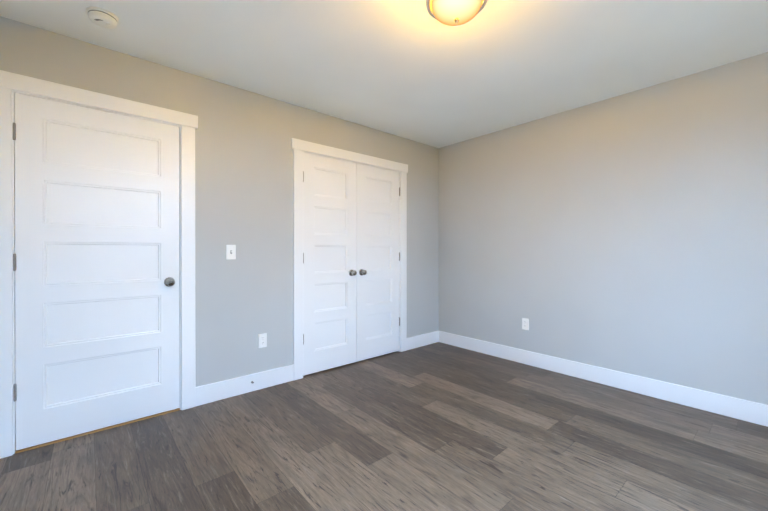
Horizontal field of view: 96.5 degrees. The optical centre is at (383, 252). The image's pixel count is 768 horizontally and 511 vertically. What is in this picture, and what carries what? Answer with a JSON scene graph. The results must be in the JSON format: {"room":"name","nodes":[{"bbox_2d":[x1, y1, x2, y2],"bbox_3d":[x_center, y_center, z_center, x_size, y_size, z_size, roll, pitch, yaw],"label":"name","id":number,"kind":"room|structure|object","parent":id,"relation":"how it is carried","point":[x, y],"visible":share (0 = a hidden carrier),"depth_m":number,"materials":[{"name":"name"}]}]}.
{"room":"empty bedroom","nodes":[
{"label":"empty bedroom","id":0,"kind":"room"},
{"bbox_2d":[0,16,438,386],"bbox_3d":[-0.838,-0.087,3.085,3.940,2.440,0.120,0,0,-41],"label":"wall","id":1,"kind":"structure","parent":0,"point":[243,181],"depth_m":2.75,"materials":[{"name":"grey paint"}]},
{"bbox_2d":[13,93,179,449],"bbox_3d":[-1.767,0.111,2.183,0.816,2.020,0.103,0,0,-41],"label":"bedroom door","id":2,"kind":"structure","parent":1,"relation":"in","point":[96,270],"depth_m":2.16,"materials":[{"name":"white paint"}]},
{"bbox_2d":[0,70,197,458],"bbox_3d":[-1.806,0.068,2.233,1.042,2.136,0.143,0,0,-41],"label":"door frame","id":3,"kind":"structure","parent":1,"relation":"attached to","point":[6,334],"depth_m":2.05,"materials":[{"name":"white paint"}]},
{"bbox_2d":[226,245,235,258],"bbox_3d":[-1.195,-0.001,2.684,0.070,0.115,0.019,0,0,-41],"label":"switch plate","id":4,"kind":"object","parent":1,"relation":"attached to","point":[230,251],"visible":1,"depth_m":2.68,"materials":[{"name":"white plastic"}]},
{"bbox_2d":[196,365,293,405],"bbox_3d":[-1.095,1.064,2.778,0.778,0.140,0.014,0,0,-41],"label":"baseboard","id":5,"kind":"structure","parent":1,"relation":"attached to","point":[215,391],"depth_m":2.74,"materials":[{"name":"white paint"}]},
{"bbox_2d":[258,333,266,347],"bbox_3d":[-1.010,0.736,2.854,0.070,0.115,0.008,0,0,-41],"label":"outlet","id":6,"kind":"object","parent":1,"relation":"attached to","point":[262,340],"visible":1,"depth_m":2.85,"materials":[{"name":"white plastic"}]},
{"bbox_2d":[293,149,302,379],"bbox_3d":[-0.765,0.111,3.058,0.090,2.044,0.018,0,0,-41],"label":"trim","id":7,"kind":"structure","parent":1,"relation":"attached to","point":[298,262],"depth_m":3.05,"materials":[{"name":"white paint"}]},
{"bbox_2d":[303,152,356,375],"bbox_3d":[-0.498,0.107,3.281,0.604,2.020,0.103,0,0,-41],"label":"closet door","id":8,"kind":"structure","parent":1,"relation":"in","point":[329,263],"depth_m":3.29,"materials":[{"name":"white paint"}]},
{"bbox_2d":[291,138,407,172],"bbox_3d":[-0.271,-0.958,3.479,1.430,0.092,0.023,0,0,-41],"label":"trim","id":9,"kind":"structure","parent":1,"relation":"attached to","point":[311,147],"depth_m":3.37,"materials":[{"name":"white paint"}]},
{"bbox_2d":[303,151,399,351],"bbox_3d":[-0.317,0.101,3.536,1.248,2.061,0.120,0,0,-41],"label":"door frame","id":10,"kind":"structure","parent":1,"relation":"attached to","point":[399,222],"depth_m":3.88,"materials":[{"name":"white paint"}]},
{"bbox_2d":[356,164,399,361],"bbox_3d":[-0.039,0.106,3.679,0.604,2.020,0.103,0,0,-41],"label":"closet door","id":11,"kind":"structure","parent":1,"relation":"in","point":[377,261],"depth_m":3.68,"materials":[{"name":"white paint"}]},
{"bbox_2d":[400,171,406,351],"bbox_3d":[0.221,0.108,3.911,0.090,2.044,0.018,0,0,-41],"label":"trim","id":12,"kind":"structure","parent":1,"relation":"attached to","point":[403,261],"depth_m":3.90,"materials":[{"name":"white paint"}]},
{"bbox_2d":[407,331,438,349],"bbox_3d":[0.474,1.060,4.136,0.584,0.140,0.014,0,0,-41],"label":"baseboard","id":13,"kind":"structure","parent":1,"relation":"attached to","point":[417,341],"depth_m":4.12,"materials":[{"name":"white paint"}]},
{"bbox_2d":[0,342,767,510],"bbox_3d":[0.398,1.187,1.752,4.060,0.100,3.760,0,0,-41],"label":"floor","id":14,"kind":"structure","parent":0,"point":[438,426],"depth_m":1.95,"materials":[{"name":"brown wood"}]},
{"bbox_2d":[15,408,179,453],"bbox_3d":[-1.813,1.132,2.245,0.814,0.007,0.120,0,0,-41],"label":"threshold","id":15,"kind":"object","parent":14,"relation":"on","point":[79,435],"visible":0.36,"depth_m":2.16,"materials":[{"name":"brown wood"}]},
{"bbox_2d":[0,0,767,147],"bbox_3d":[0.398,-1.353,1.744,4.060,0.100,3.760,0,0,-41],"label":"ceiling","id":16,"kind":"structure","parent":0,"point":[414,70],"depth_m":2.19,"materials":[{"name":"white paint"}]},
{"bbox_2d":[86,6,118,28],"bbox_3d":[-1.550,-1.281,1.889,0.143,0.045,0.143,0,0,-41],"label":"smoke detector","id":17,"kind":"object","parent":16,"relation":"attached to","point":[102,17],"visible":1,"depth_m":1.86,"materials":[{"name":"white plastic"}]},
{"bbox_2d":[426,0,487,25],"bbox_3d":[0.364,-1.224,1.715,0.305,0.158,0.305,0,0,-41],"label":"flush-mount ceiling light","id":18,"kind":"object","parent":16,"relation":"attached to","point":[453,12],"visible":1,"depth_m":1.69,"materials":[{"name":"white glass"}]},
{"bbox_2d":[439,52,767,404],"bbox_3d":[1.888,-0.087,3.037,0.120,2.440,3.760,0,0,-41],"label":"wall","id":19,"kind":"structure","parent":0,"point":[626,233],"depth_m":2.81,"materials":[{"name":"grey paint"}]},
{"bbox_2d":[522,318,528,329],"bbox_3d":[1.431,0.727,3.470,0.008,0.115,0.070,0,0,-41],"label":"outlet","id":20,"kind":"object","parent":19,"relation":"attached to","point":[525,323],"visible":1,"depth_m":3.47,"materials":[{"name":"white plastic"}]},
{"bbox_2d":[439,331,767,426],"bbox_3d":[1.842,1.063,2.992,0.014,0.140,3.506,0,0,-41],"label":"baseboard","id":21,"kind":"structure","parent":19,"relation":"attached to","point":[741,409],"depth_m":2.80,"materials":[{"name":"white paint"}]}
]}

